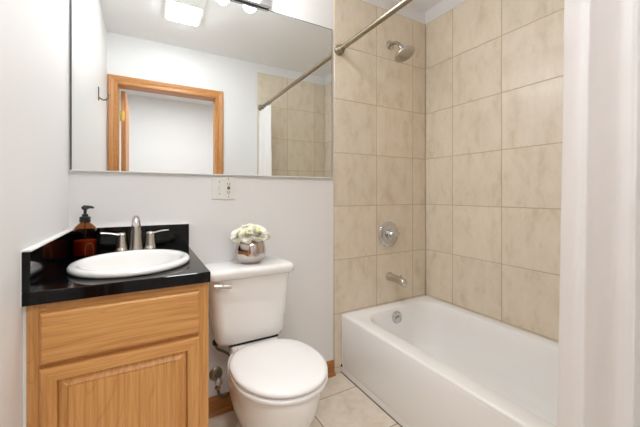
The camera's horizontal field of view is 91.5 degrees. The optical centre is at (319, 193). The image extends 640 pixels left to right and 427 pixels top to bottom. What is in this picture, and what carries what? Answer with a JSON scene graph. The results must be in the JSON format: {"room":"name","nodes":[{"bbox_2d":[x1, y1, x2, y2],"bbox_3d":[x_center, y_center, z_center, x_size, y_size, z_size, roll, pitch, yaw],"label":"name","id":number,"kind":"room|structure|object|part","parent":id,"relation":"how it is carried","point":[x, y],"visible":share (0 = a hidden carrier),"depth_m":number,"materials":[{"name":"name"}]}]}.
{"room":"bathroom","nodes":[
{"label":"bathroom","id":0,"kind":"room"},
{"bbox_2d":[0,0,68,426],"bbox_3d":[-0.690,-0.120,0.568,0.100,2.461,1.612,0,0,-29],"label":"wall","id":1,"kind":"structure","parent":0,"point":[34,34],"depth_m":0.81,"materials":[{"name":"white paint"}]},
{"bbox_2d":[23,306,25,426],"bbox_3d":[-0.765,0.698,0.809,0.006,0.825,0.009,0,0,-29],"label":"trim","id":2,"kind":"structure","parent":1,"relation":"attached to","point":[24,308],"depth_m":0.81,"materials":[{"name":"white"}]},
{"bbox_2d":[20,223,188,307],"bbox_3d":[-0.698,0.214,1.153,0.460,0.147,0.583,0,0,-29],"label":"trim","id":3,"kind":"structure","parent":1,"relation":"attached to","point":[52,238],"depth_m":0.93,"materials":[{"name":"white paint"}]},
{"bbox_2d":[69,0,425,396],"bbox_3d":[-0.154,-0.120,1.847,2.290,2.461,0.108,0,0,-29],"label":"wall","id":4,"kind":"structure","parent":0,"point":[328,229],"depth_m":1.93,"materials":[{"name":"white paint"}]},
{"bbox_2d":[97,224,188,252],"bbox_3d":[-0.836,0.198,1.399,0.459,0.108,0.018,0,0,-29],"label":"backsplash","id":5,"kind":"structure","parent":4,"relation":"attached to","point":[177,235],"depth_m":1.44,"materials":[{"name":"black stone"}]},
{"bbox_2d":[70,0,332,178],"bbox_3d":[-0.480,-0.551,1.605,1.275,0.919,0.010,0,0,-29],"label":"wall mirror","id":6,"kind":"object","parent":4,"relation":"attached to","point":[168,87],"visible":1,"depth_m":1.54,"materials":[{"name":"grey mirror"}]},
{"bbox_2d":[209,340,229,397],"bbox_3d":[-0.480,0.854,1.542,0.116,0.315,0.119,0,0,-29],"label":"water supply valve","id":7,"kind":"object","parent":4,"relation":"attached to","point":[215,374],"visible":0.66,"depth_m":1.54,"materials":[{"name":"silver metal"}]},
{"bbox_3d":[-0.493,0.912,1.520,0.038,0.038,0.025,0,0,-29],"label":"valve knob","id":8,"kind":"part","parent":7,"relation":"part of","materials":[{"name":"silver metal"}]},
{"bbox_2d":[212,176,234,198],"bbox_3d":[-0.490,-0.031,1.594,0.116,0.116,0.019,0,0,-29],"label":"outlet plate","id":9,"kind":"object","parent":4,"relation":"attached to","point":[222,187],"visible":1,"depth_m":1.60,"materials":[{"name":"white plastic"}]},
{"bbox_2d":[237,0,270,9],"bbox_3d":[-0.533,-1.068,1.543,0.610,0.110,0.065,0,0,-29],"label":"vanity light","id":10,"kind":"object","parent":4,"relation":"attached to","point":[265,4],"visible":1,"depth_m":1.67,"materials":[{"name":"silver metal"}]},
{"bbox_2d":[209,360,335,417],"bbox_3d":[-0.271,1.067,1.713,0.829,0.087,0.027,0,0,-29],"label":"baseboard","id":11,"kind":"structure","parent":4,"relation":"attached to","point":[217,405],"depth_m":1.58,"materials":[{"name":"brown wood"}]},
{"bbox_2d":[334,0,412,55],"bbox_3d":[0.481,-0.890,1.290,0.066,0.066,1.486,0,0,-29],"label":"curtain rod","id":12,"kind":"object","parent":4,"relation":"attached to","point":[339,50],"visible":1,"depth_m":1.64,"materials":[{"name":"silver metal"}]},
{"bbox_2d":[557,0,639,426],"bbox_3d":[0.751,0.065,0.779,0.056,1.850,0.303,0,0,-28],"label":"shower curtain","id":13,"kind":"object","parent":12,"relation":"hanging from","point":[599,342],"visible":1,"depth_m":0.81,"materials":[{"name":"white fabric"}]},
{"bbox_2d":[378,222,399,246],"bbox_3d":[0.484,0.275,2.105,0.174,0.174,0.070,0,0,-29],"label":"shower valve","id":14,"kind":"object","parent":4,"relation":"attached to","point":[388,234],"visible":1,"depth_m":2.10,"materials":[{"name":"silver metal"}]},
{"bbox_2d":[386,272,406,286],"bbox_3d":[0.510,0.565,2.073,0.058,0.070,0.151,0,0,-29],"label":"tub spout","id":15,"kind":"object","parent":4,"relation":"attached to","point":[397,279],"visible":1,"depth_m":2.05,"materials":[{"name":"silver metal"}]},
{"bbox_2d":[386,40,414,62],"bbox_3d":[0.533,-0.963,2.058,0.136,0.178,0.201,0,0,-29],"label":"shower","id":16,"kind":"object","parent":4,"relation":"attached to","point":[404,53],"visible":1,"depth_m":2.03,"materials":[{"name":"silver metal"}]},
{"bbox_3d":[0.508,-0.996,2.092,0.023,0.077,0.117,0,0,-29],"label":"shower arm","id":17,"kind":"part","parent":16,"relation":"part of","materials":[{"name":"silver metal"}]},
{"bbox_2d":[209,372,400,426],"bbox_3d":[0.703,1.125,0.326,2.288,0.030,3.400,0,0,-29],"label":"floor","id":18,"kind":"structure","parent":0,"point":[342,403],"depth_m":1.59,"materials":[{"name":"tile"}]},
{"bbox_2d":[26,282,208,426],"bbox_3d":[-0.694,0.698,1.149,0.451,0.824,0.565,0,0,-29],"label":"vanity cabinet","id":19,"kind":"object","parent":18,"relation":"on","point":[140,358],"visible":0.76,"depth_m":0.90,"materials":[{"name":"brown wood"}]},
{"bbox_2d":[22,224,210,306],"bbox_3d":[-0.698,0.215,1.155,0.459,0.142,0.579,0,0,-29],"label":"countertop","id":20,"kind":"structure","parent":19,"relation":"on","point":[45,278],"depth_m":0.95,"materials":[{"name":"black stone"}]},
{"bbox_2d":[72,205,96,257],"bbox_3d":[-0.948,0.148,1.258,0.080,0.206,0.081,0,0,-29],"label":"soap dispenser","id":21,"kind":"object","parent":20,"relation":"on","point":[84,235],"visible":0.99,"depth_m":1.23,"materials":[{"name":"orange glass"}]},
{"bbox_2d":[72,222,96,257],"bbox_3d":[-0.948,0.179,1.259,0.080,0.145,0.080,0,0,-29],"label":"glass bottle","id":22,"kind":"object","parent":21,"relation":"attached to","point":[84,235],"depth_m":1.23,"materials":[{"name":"brown glass"}]},
{"bbox_2d":[66,249,189,278],"bbox_3d":[-0.670,0.301,1.119,0.374,0.142,0.402,0,0,-29],"label":"sink","id":23,"kind":"object","parent":20,"relation":"in","point":[130,263],"visible":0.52,"depth_m":1.17,"materials":[{"name":"white ceramic"}]},
{"bbox_2d":[100,215,168,251],"bbox_3d":[-0.773,0.171,1.311,0.256,0.162,0.126,0,0,-29],"label":"faucet","id":24,"kind":"object","parent":20,"relation":"on","point":[136,243],"visible":0.96,"depth_m":1.32,"materials":[{"name":"silver metal"}]},
{"bbox_3d":[-0.862,0.167,1.291,0.080,0.023,0.028,0,0,-39],"label":"lever","id":25,"kind":"part","parent":24,"relation":"part of","materials":[{"name":"silver metal"}]},
{"bbox_3d":[-0.836,0.201,1.314,0.049,0.078,0.049,0,0,-29],"label":"handle","id":26,"kind":"part","parent":24,"relation":"part of","materials":[{"name":"silver metal"}]},
{"bbox_3d":[-0.772,0.167,1.310,0.052,0.154,0.122,0,0,-29],"label":"spout","id":27,"kind":"part","parent":24,"relation":"part of","materials":[{"name":"silver metal"}]},
{"bbox_3d":[-0.743,0.201,1.366,0.049,0.078,0.049,0,0,-29],"label":"handle","id":28,"kind":"part","parent":24,"relation":"part of","materials":[{"name":"silver metal"}]},
{"bbox_3d":[-0.710,0.167,1.377,0.080,0.023,0.028,0,0,-20],"label":"lever","id":29,"kind":"part","parent":24,"relation":"part of","materials":[{"name":"silver metal"}]},
{"bbox_3d":[-0.560,0.477,0.910,0.393,0.038,0.018,0,0,-29],"label":"door rail","id":30,"kind":"part","parent":19,"relation":"part of","materials":[{"name":"brown wood"}]},
{"bbox_3d":[-0.560,0.378,0.910,0.393,0.136,0.018,0,0,-29],"label":"drawer","id":31,"kind":"part","parent":19,"relation":"part of","materials":[{"name":"brown wood"}]},
{"bbox_3d":[-0.569,0.445,0.927,0.371,0.040,0.020,0,0,-29],"label":"frame rail","id":32,"kind":"part","parent":19,"relation":"part of","materials":[{"name":"brown wood"}]},
{"bbox_3d":[-0.569,0.305,0.927,0.371,0.039,0.020,0,0,-29],"label":"frame rail","id":33,"kind":"part","parent":19,"relation":"part of","materials":[{"name":"brown wood"}]},
{"bbox_3d":[-0.561,0.727,0.910,0.316,0.460,0.015,0,0,-29],"label":"door","id":34,"kind":"part","parent":19,"relation":"part of","materials":[{"name":"brown wood"}]},
{"bbox_2d":[204,256,327,426],"bbox_3d":[-0.246,0.726,1.357,0.426,0.768,0.655,0,0,-29],"label":"toilet","id":35,"kind":"object","parent":18,"relation":"on","point":[273,382],"visible":0.98,"depth_m":1.36,"materials":[{"name":"white ceramic"}]},
{"bbox_3d":[-0.428,0.408,1.378,0.072,0.027,0.034,0,0,-24],"label":"flush lever","id":36,"kind":"part","parent":35,"relation":"part of","materials":[{"name":"silver metal"}]},
{"bbox_3d":[-0.356,0.543,1.548,0.382,0.310,0.195,0,0,-29],"label":"tank","id":37,"kind":"part","parent":35,"relation":"part of","materials":[{"name":"white ceramic"}]},
{"bbox_3d":[-0.354,0.365,1.545,0.422,0.046,0.221,0,0,-29],"label":"tank lid","id":38,"kind":"part","parent":35,"relation":"part of","materials":[{"name":"white ceramic"}]},
{"bbox_2d":[235,240,265,263],"bbox_3d":[-0.347,0.281,1.557,0.150,0.121,0.150,0,0,-29],"label":"vase","id":39,"kind":"object","parent":35,"relation":"on","point":[254,252],"visible":0.7,"depth_m":1.50,"materials":[{"name":"silver metal"}]},
{"bbox_2d":[230,227,246,242],"bbox_3d":[-0.385,0.245,1.526,0.100,0.164,0.104,0,0,-29],"label":"flower","id":40,"kind":"object","parent":39,"relation":"in","point":[234,237],"visible":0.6,"depth_m":1.51,"materials":[{"name":"white plant"}]},
{"bbox_2d":[238,227,256,243],"bbox_3d":[-0.350,0.245,1.508,0.093,0.163,0.087,0,0,-29],"label":"flower","id":41,"kind":"object","parent":39,"relation":"in","point":[241,238],"visible":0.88,"depth_m":1.49,"materials":[{"name":"white plant"}]},
{"bbox_2d":[247,224,267,241],"bbox_3d":[-0.312,0.239,1.532,0.114,0.175,0.110,0,0,-29],"label":"flower","id":42,"kind":"object","parent":39,"relation":"in","point":[260,231],"visible":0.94,"depth_m":1.51,"materials":[{"name":"white plant"}]},
{"bbox_3d":[-0.198,0.919,1.322,0.355,0.381,0.520,0,0,-29],"label":"bowl","id":43,"kind":"part","parent":35,"relation":"part of","materials":[{"name":"white ceramic"}]},
{"bbox_3d":[-0.167,0.694,1.273,0.371,0.024,0.432,0,0,-29],"label":"seat","id":44,"kind":"part","parent":35,"relation":"part of","materials":[{"name":"white plastic"}]},
{"bbox_2d":[341,295,557,426],"bbox_3d":[0.820,0.928,1.481,0.750,0.364,1.484,0,0,-29],"label":"bathtub","id":45,"kind":"object","parent":18,"relation":"on","point":[425,361],"visible":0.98,"depth_m":1.62,"materials":[{"name":"white ceramic"}]},
{"bbox_3d":[0.503,0.804,2.033,0.080,0.079,0.022,0,0,-29],"label":"overflow plate","id":46,"kind":"part","parent":45,"relation":"part of","materials":[{"name":"silver metal"}]},
{"bbox_3d":[0.490,0.916,1.310,0.008,0.304,1.424,0,0,-29],"label":"apron panel","id":47,"kind":"part","parent":45,"relation":"part of","materials":[{"name":"white ceramic"}]},
{"bbox_2d":[395,0,442,11],"bbox_3d":[0.240,-1.391,1.149,2.290,0.080,1.712,0,0,-29],"label":"ceiling","id":48,"kind":"structure","parent":0,"point":[422,5],"depth_m":2.22,"materials":[{"name":"white paint"}]},
{"bbox_2d":[425,0,564,342],"bbox_3d":[1.218,-0.120,1.643,0.100,2.461,1.612,0,0,-29],"label":"wall","id":49,"kind":"structure","parent":0,"point":[495,68],"depth_m":1.84,"materials":[{"name":"beige tile"}]}
]}

